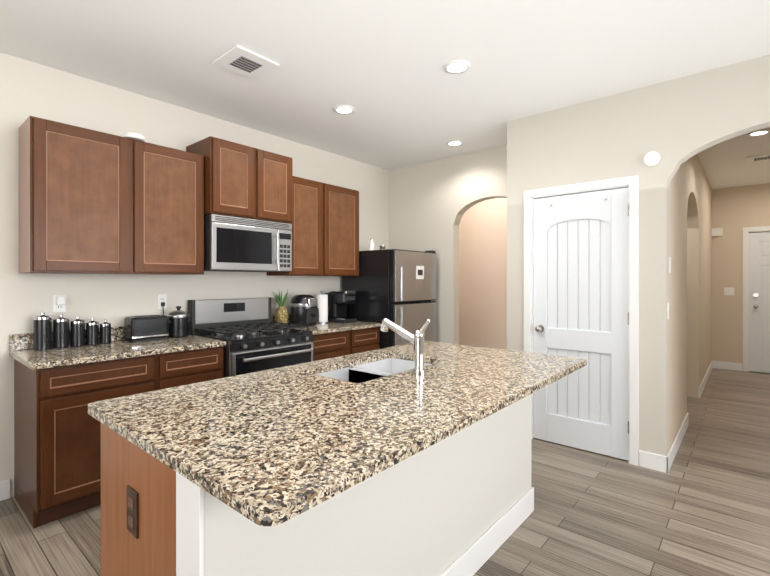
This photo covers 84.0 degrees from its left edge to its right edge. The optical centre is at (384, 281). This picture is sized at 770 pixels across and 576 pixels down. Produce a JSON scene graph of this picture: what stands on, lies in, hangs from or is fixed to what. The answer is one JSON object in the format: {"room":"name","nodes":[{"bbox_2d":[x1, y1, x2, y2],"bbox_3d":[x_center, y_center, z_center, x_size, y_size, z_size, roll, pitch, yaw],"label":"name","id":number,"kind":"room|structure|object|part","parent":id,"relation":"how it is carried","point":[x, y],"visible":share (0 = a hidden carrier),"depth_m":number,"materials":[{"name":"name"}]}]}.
{"room":"kitchen","nodes":[
{"label":"kitchen","id":0,"kind":"room"},
{"bbox_2d":[0,52,388,496],"bbox_3d":[-1.778,-0.030,3.377,0.120,2.740,8.320,0,0,40],"label":"wall","id":1,"kind":"structure","parent":0,"point":[29,88],"depth_m":3.08,"materials":[{"name":"paint"}]},
{"bbox_2d":[0,479,9,500],"bbox_3d":[-3.340,1.285,1.445,0.014,0.115,3.150,0,0,40],"label":"baseboard","id":2,"kind":"structure","parent":1,"relation":"attached to","point":[4,489],"depth_m":2.62,"materials":[{"name":"white"}]},
{"bbox_2d":[53,295,65,312],"bbox_3d":[-2.143,0.151,2.821,0.045,0.114,0.070,0,0,40],"label":"outlet","id":3,"kind":"object","parent":1,"relation":"attached to","point":[59,303],"visible":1,"depth_m":2.81,"materials":[{"name":"white plastic"}]},
{"bbox_2d":[19,116,203,274],"bbox_3d":[-1.831,-0.505,2.965,0.330,0.910,1.040,0,0,40],"label":"upper cabinet","id":4,"kind":"object","parent":1,"relation":"attached to","point":[93,202],"visible":1,"depth_m":2.76,"materials":[{"name":"brown wood"}]},
{"bbox_2d":[123,132,144,141],"bbox_3d":[-1.709,-0.980,2.910,0.132,0.038,0.132,0,0,40],"label":"puck","id":5,"kind":"object","parent":4,"relation":"on","point":[135,136],"visible":0.83,"depth_m":2.86,"materials":[{"name":"white plastic"}]},
{"bbox_2d":[157,294,166,314],"bbox_3d":[-1.734,0.181,3.312,0.030,0.156,0.067,0,0,40],"label":"outlet","id":6,"kind":"object","parent":1,"relation":"attached to","point":[161,301],"visible":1,"depth_m":3.31,"materials":[{"name":"white plastic"}]},
{"bbox_2d":[186,136,292,223],"bbox_3d":[-1.211,-0.801,3.622,0.420,0.578,0.756,0,0,40],"label":"upper cabinet","id":7,"kind":"object","parent":1,"relation":"attached to","point":[242,181],"visible":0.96,"depth_m":3.42,"materials":[{"name":"brown wood"}]},
{"bbox_2d":[204,214,291,271],"bbox_3d":[-1.197,-0.296,3.611,0.456,0.425,0.746,0,0,40],"label":"microwave","id":8,"kind":"object","parent":7,"relation":"attached to","point":[235,244],"visible":0.98,"depth_m":3.43,"materials":[{"name":"silver metal"}]},
{"bbox_2d":[267,176,358,275],"bbox_3d":[-0.694,-0.506,4.297,0.330,0.910,0.933,0,0,40],"label":"upper cabinet","id":9,"kind":"object","parent":1,"relation":"attached to","point":[325,231],"visible":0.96,"depth_m":4.17,"materials":[{"name":"brown wood"}]},
{"bbox_2d":[0,368,769,575],"bbox_3d":[1.713,1.371,2.293,7.100,0.060,11.400,0,0,40],"label":"floor","id":10,"kind":"structure","parent":0,"point":[701,507],"depth_m":2.44,"materials":[{"name":"brown wood"}]},
{"bbox_2d":[14,346,223,527],"bbox_3d":[-1.728,0.903,2.864,0.620,0.875,1.064,0,0,40],"label":"base cabinet","id":11,"kind":"object","parent":10,"relation":"on","point":[57,451],"visible":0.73,"depth_m":2.43,"materials":[{"name":"brown wood"}]},
{"bbox_2d":[9,326,225,369],"bbox_3d":[-1.730,0.397,2.850,0.635,0.133,1.090,0,0,40],"label":"countertop","id":12,"kind":"structure","parent":11,"relation":"on","point":[22,351],"depth_m":2.67,"materials":[{"name":"stone"}]},
{"bbox_2d":[33,312,51,350],"bbox_3d":[-2.148,0.312,2.682,0.093,0.236,0.093,0,0,40],"label":"canister","id":13,"kind":"object","parent":12,"relation":"on","point":[42,330],"visible":1,"depth_m":2.65,"materials":[{"name":"black metal"}]},
{"bbox_2d":[53,314,68,348],"bbox_3d":[-2.087,0.322,2.754,0.087,0.216,0.087,0,0,40],"label":"canister","id":14,"kind":"object","parent":12,"relation":"on","point":[60,331],"visible":1,"depth_m":2.72,"materials":[{"name":"black metal"}]},
{"bbox_2d":[70,316,84,346],"bbox_3d":[-2.029,0.331,2.822,0.080,0.198,0.080,0,0,40],"label":"canister","id":15,"kind":"object","parent":12,"relation":"on","point":[77,331],"visible":1,"depth_m":2.79,"materials":[{"name":"black metal"}]},
{"bbox_2d":[86,318,98,344],"bbox_3d":[-1.975,0.339,2.885,0.074,0.181,0.074,0,0,40],"label":"canister","id":16,"kind":"object","parent":12,"relation":"on","point":[92,331],"visible":1,"depth_m":2.86,"materials":[{"name":"black metal"}]},
{"bbox_2d":[99,319,110,343],"bbox_3d":[-1.925,0.346,2.943,0.068,0.166,0.068,0,0,40],"label":"canister","id":17,"kind":"object","parent":12,"relation":"on","point":[105,331],"visible":1,"depth_m":2.92,"materials":[{"name":"black metal"}]},
{"bbox_2d":[124,315,168,342],"bbox_3d":[-1.741,0.341,3.108,0.166,0.176,0.262,0,0,40],"label":"toaster","id":18,"kind":"object","parent":12,"relation":"on","point":[143,328],"visible":1,"depth_m":3.04,"materials":[{"name":"black metal"}]},
{"bbox_2d":[168,306,189,337],"bbox_3d":[-1.584,0.310,3.281,0.148,0.237,0.164,0,0,40],"label":"canister","id":19,"kind":"object","parent":12,"relation":"on","point":[178,322],"visible":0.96,"depth_m":3.23,"materials":[{"name":"black"}]},
{"bbox_2d":[101,423,175,575],"bbox_3d":[-0.577,0.903,1.467,0.594,0.878,0.536,0,0,40],"label":"island end panel","id":20,"kind":"object","parent":10,"relation":"on","point":[149,479],"depth_m":1.24,"materials":[{"name":"brown wood"}]},
{"bbox_2d":[127,485,137,538],"bbox_3d":[-0.738,0.673,1.246,0.080,0.130,0.008,0,0,40],"label":"outlet","id":21,"kind":"object","parent":20,"relation":"attached to","point":[132,511],"visible":1,"depth_m":1.24,"materials":[{"name":"brown plastic"}]},
{"bbox_2d":[88,341,586,526],"bbox_3d":[0.035,0.509,1.940,1.105,0.155,2.075,0,0,40],"label":"countertop","id":22,"kind":"structure","parent":20,"relation":"on","point":[272,447],"depth_m":1.38,"materials":[{"name":"stone"}]},
{"bbox_2d":[380,318,429,373],"bbox_3d":[0.091,0.303,2.072,0.301,0.255,0.068,0,0,40],"label":"faucet","id":23,"kind":"object","parent":22,"relation":"on","point":[416,338],"visible":1,"depth_m":2.00,"materials":[{"name":"silver metal"}]},
{"bbox_2d":[188,297,312,377],"bbox_3d":[-1.075,0.746,3.508,0.744,1.187,0.748,0,0,40],"label":"range","id":24,"kind":"object","parent":10,"relation":"on","point":[250,334],"visible":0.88,"depth_m":3.43,"materials":[{"name":"silver metal"}]},
{"bbox_2d":[311,327,379,360],"bbox_3d":[-0.584,0.901,4.205,0.620,0.875,0.933,0,0,40],"label":"base cabinet","id":25,"kind":"object","parent":10,"relation":"on","point":[333,344],"visible":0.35,"depth_m":3.98,"materials":[{"name":"brown wood"}]},
{"bbox_2d":[271,314,380,334],"bbox_3d":[-0.580,0.395,4.197,0.635,0.133,0.930,0,0,40],"label":"countertop","id":26,"kind":"structure","parent":25,"relation":"on","point":[323,328],"depth_m":4.07,"materials":[{"name":"stone"}]},
{"bbox_2d":[272,290,287,324],"bbox_3d":[-0.983,0.249,4.024,0.182,0.359,0.174,0,0,40],"label":"pineapple","id":27,"kind":"object","parent":26,"relation":"on","point":[281,313],"visible":0.88,"depth_m":3.99,"materials":[{"name":"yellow plant"}]},
{"bbox_2d":[290,294,318,325],"bbox_3d":[-0.761,0.278,4.127,0.345,0.300,0.270,0,0,40],"label":"air fryer","id":28,"kind":"object","parent":26,"relation":"on","point":[304,309],"visible":0.98,"depth_m":4.04,"materials":[{"name":"black"}]},
{"bbox_2d":[314,291,328,323],"bbox_3d":[-0.655,0.264,4.385,0.164,0.327,0.164,0,0,40],"label":"paper towel","id":29,"kind":"object","parent":26,"relation":"on","point":[322,300],"visible":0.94,"depth_m":4.33,"materials":[{"name":"white paper"}]},
{"bbox_2d":[325,290,356,322],"bbox_3d":[-0.466,0.262,4.499,0.300,0.330,0.194,0,0,40],"label":"coffee maker","id":30,"kind":"object","parent":26,"relation":"on","point":[338,301],"visible":0.92,"depth_m":4.43,"materials":[{"name":"black plastic"}]},
{"bbox_2d":[204,394,530,575],"bbox_3d":[0.170,0.903,1.788,0.122,0.878,1.970,0,0,40],"label":"wall","id":31,"kind":"structure","parent":10,"relation":"on","point":[438,508],"depth_m":1.57,"materials":[{"name":"white paint"}]},
{"bbox_2d":[176,472,203,575],"bbox_3d":[-0.473,0.904,1.034,0.124,0.878,0.012,0,0,40],"label":"trim","id":32,"kind":"structure","parent":31,"relation":"attached to","point":[189,528],"depth_m":1.02,"materials":[{"name":"white"}]},
{"bbox_2d":[439,487,533,575],"bbox_3d":[0.227,1.274,1.750,0.014,0.135,1.984,0,0,40],"label":"baseboard","id":33,"kind":"structure","parent":31,"relation":"attached to","point":[477,554],"depth_m":2.09,"materials":[{"name":"white"}]},
{"bbox_2d":[342,249,435,348],"bbox_3d":[0.076,0.498,4.770,0.812,1.680,0.755,0,0,40],"label":"refrigerator","id":34,"kind":"object","parent":10,"relation":"on","point":[397,286],"visible":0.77,"depth_m":4.47,"materials":[{"name":"black"}]},
{"bbox_2d":[369,238,373,249],"bbox_3d":[-0.147,-0.398,4.733,0.058,0.150,0.060,0,0,40],"label":"bottle","id":35,"kind":"object","parent":34,"relation":"on","point":[371,245],"visible":0.88,"depth_m":4.71,"materials":[{"name":"white plastic"}]},
{"bbox_2d":[0,0,769,189],"bbox_3d":[1.713,-1.429,2.290,7.100,0.060,11.400,0,0,40],"label":"ceiling","id":36,"kind":"structure","parent":0,"point":[377,66],"depth_m":2.66,"materials":[{"name":"paint"}]},
{"bbox_2d":[212,45,278,79],"bbox_3d":[-0.890,-1.390,2.736,0.300,0.017,0.300,0,0,40],"label":"ceiling vent","id":37,"kind":"object","parent":36,"relation":"in","point":[238,59],"visible":1,"depth_m":2.71,"materials":[{"name":"white plastic"}]},
{"bbox_2d":[334,105,354,114],"bbox_3d":[-0.332,-1.395,3.483,0.170,0.010,0.170,0,0,40],"label":"recessed light","id":38,"kind":"object","parent":36,"relation":"in","point":[343,109],"visible":1,"depth_m":3.47,"materials":[{"name":"white"}]},
{"bbox_2d":[446,140,462,145],"bbox_3d":[0.707,-1.396,4.331,0.170,0.010,0.170,0,0,40],"label":"recessed light","id":39,"kind":"object","parent":36,"relation":"in","point":[454,143],"visible":1,"depth_m":4.32,"materials":[{"name":"white plastic"}]},
{"bbox_2d":[444,60,469,73],"bbox_3d":[0.468,-1.394,2.787,0.170,0.010,0.170,0,0,40],"label":"recessed light","id":40,"kind":"object","parent":36,"relation":"in","point":[456,66],"visible":1,"depth_m":2.78,"materials":[{"name":"white"}]},
{"bbox_2d":[746,154,769,162],"bbox_3d":[4.270,-1.393,4.840,0.280,0.017,0.280,0,0,40],"label":"ceiling vent","id":41,"kind":"object","parent":36,"relation":"in","point":[758,158],"visible":1,"depth_m":4.83,"materials":[{"name":"white metal"}]},
{"bbox_2d":[747,129,769,136],"bbox_3d":[3.526,-1.395,4.029,0.170,0.010,0.170,0,0,40],"label":"recessed light","id":42,"kind":"object","parent":36,"relation":"in","point":[759,132],"visible":0.96,"depth_m":4.02,"materials":[{"name":"white"}]},
{"bbox_2d":[389,145,506,343],"bbox_3d":[0.793,-0.032,4.864,1.860,2.740,0.120,0,0,40],"label":"wall","id":43,"kind":"structure","parent":0,"point":[431,203],"depth_m":4.89,"materials":[{"name":"paint"}]},
{"bbox_2d":[459,198,506,349],"bbox_3d":[1.604,-0.033,5.815,1.860,2.740,0.120,0,0,40],"label":"wall","id":44,"kind":"structure","parent":0,"point":[482,273],"depth_m":5.93,"materials":[{"name":"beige paint"}]},
{"bbox_2d":[507,55,769,455],"bbox_3d":[2.970,-0.029,2.217,4.890,2.740,0.120,0,0,40],"label":"wall","id":45,"kind":"structure","parent":0,"point":[676,123],"depth_m":3.07,"materials":[{"name":"paint"}]},
{"bbox_2d":[533,188,628,459],"bbox_3d":[1.518,0.318,3.370,0.728,2.020,0.112,0,0,40],"label":"pantry door","id":46,"kind":"structure","parent":45,"relation":"in","point":[580,275],"depth_m":3.37,"materials":[{"name":"white wood"}]},
{"bbox_2d":[549,190,607,205],"bbox_3d":[1.514,-0.652,3.375,0.434,0.073,0.036,0,0,40],"label":"hanger","id":47,"kind":"object","parent":46,"relation":"hanging from","point":[605,196],"visible":1,"depth_m":3.25,"materials":[{"name":"white plastic"}]},
{"bbox_3d":[1.791,0.275,3.140,0.014,1.690,0.013,0,0,40],"label":"pantry door hinges","id":48,"kind":"part","parent":46,"relation":"part of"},
{"bbox_2d":[524,175,638,465],"bbox_3d":[1.554,0.286,3.423,0.856,2.108,0.146,0,0,40],"label":"door frame","id":49,"kind":"structure","parent":45,"relation":"attached to","point":[631,183],"depth_m":3.13,"materials":[{"name":"white wood"}]},
{"bbox_2d":[644,151,659,165],"bbox_3d":[1.895,-0.870,3.035,0.100,0.100,0.030,0,0,40],"label":"sensor","id":50,"kind":"object","parent":45,"relation":"attached to","point":[651,158],"visible":0.96,"depth_m":3.02,"materials":[{"name":"white plastic"}]},
{"bbox_2d":[639,450,667,472],"bbox_3d":[1.907,1.283,3.038,0.179,0.115,0.014,0,0,40],"label":"baseboard","id":51,"kind":"structure","parent":45,"relation":"attached to","point":[653,461],"depth_m":3.03,"materials":[{"name":"white"}]},
{"bbox_2d":[669,154,711,449],"bbox_3d":[3.488,-0.032,4.865,0.120,2.740,4.580,0,0,40],"label":"wall","id":52,"kind":"structure","parent":0,"point":[690,276],"depth_m":4.67,"materials":[{"name":"paint"}]},
{"bbox_2d":[667,303,668,318],"bbox_3d":[2.012,0.213,3.035,0.008,0.115,0.070,0,0,40],"label":"light switch","id":53,"kind":"object","parent":52,"relation":"attached to","point":[667,303],"depth_m":3.02,"materials":[{"name":"white plastic"}]},
{"bbox_2d":[668,257,670,272],"bbox_3d":[2.061,-0.117,3.093,0.008,0.115,0.070,0,0,40],"label":"light switch","id":54,"kind":"object","parent":52,"relation":"attached to","point":[669,264],"depth_m":3.07,"materials":[{"name":"white plastic"}]},
{"bbox_2d":[667,413,688,471],"bbox_3d":[2.392,1.282,3.479,0.014,0.115,1.314,0,0,40],"label":"baseboard","id":55,"kind":"structure","parent":52,"relation":"attached to","point":[674,448],"depth_m":3.36,"materials":[{"name":"white"}]},
{"bbox_2d":[699,361,712,397],"bbox_3d":[4.312,1.279,5.728,0.014,0.115,2.200,0,0,40],"label":"baseboard","id":56,"kind":"structure","parent":52,"relation":"attached to","point":[704,380],"depth_m":5.48,"materials":[{"name":"white"}]},
{"bbox_2d":[712,183,769,362],"bbox_3d":[5.261,-0.034,6.441,2.890,2.740,0.120,0,0,40],"label":"wall","id":57,"kind":"structure","parent":0,"point":[735,210],"depth_m":6.42,"materials":[{"name":"paint"}]},
{"bbox_2d":[712,228,722,235],"bbox_3d":[5.061,-0.745,6.505,0.120,0.115,0.040,0,0,40],"label":"light switch","id":58,"kind":"object","parent":57,"relation":"attached to","point":[719,232],"depth_m":6.49,"materials":[{"name":"white plastic"}]},
{"bbox_2d":[713,361,741,370],"bbox_3d":[5.153,1.278,6.447,0.360,0.115,0.014,0,0,40],"label":"baseboard","id":59,"kind":"structure","parent":57,"relation":"attached to","point":[727,365],"depth_m":6.43,"materials":[{"name":"white"}]},
{"bbox_2d":[724,287,733,294],"bbox_3d":[5.178,0.156,6.429,0.120,0.120,0.006,0,0,40],"label":"light switch","id":60,"kind":"object","parent":57,"relation":"attached to","point":[727,290],"depth_m":6.43,"materials":[{"name":"white plastic"}]},
{"bbox_2d":[742,226,769,371],"bbox_3d":[5.742,0.272,6.027,1.076,2.128,0.146,0,0,40],"label":"door frame","id":61,"kind":"structure","parent":57,"relation":"attached to","point":[746,231],"depth_m":6.30,"materials":[{"name":"white wood"}]},
{"bbox_2d":[749,232,769,372],"bbox_3d":[5.697,0.309,5.975,0.920,2.030,0.123,0,0,40],"label":"front door","id":62,"kind":"structure","parent":57,"relation":"in","point":[759,302],"depth_m":6.22,"materials":[{"name":"white wood"}]}
]}

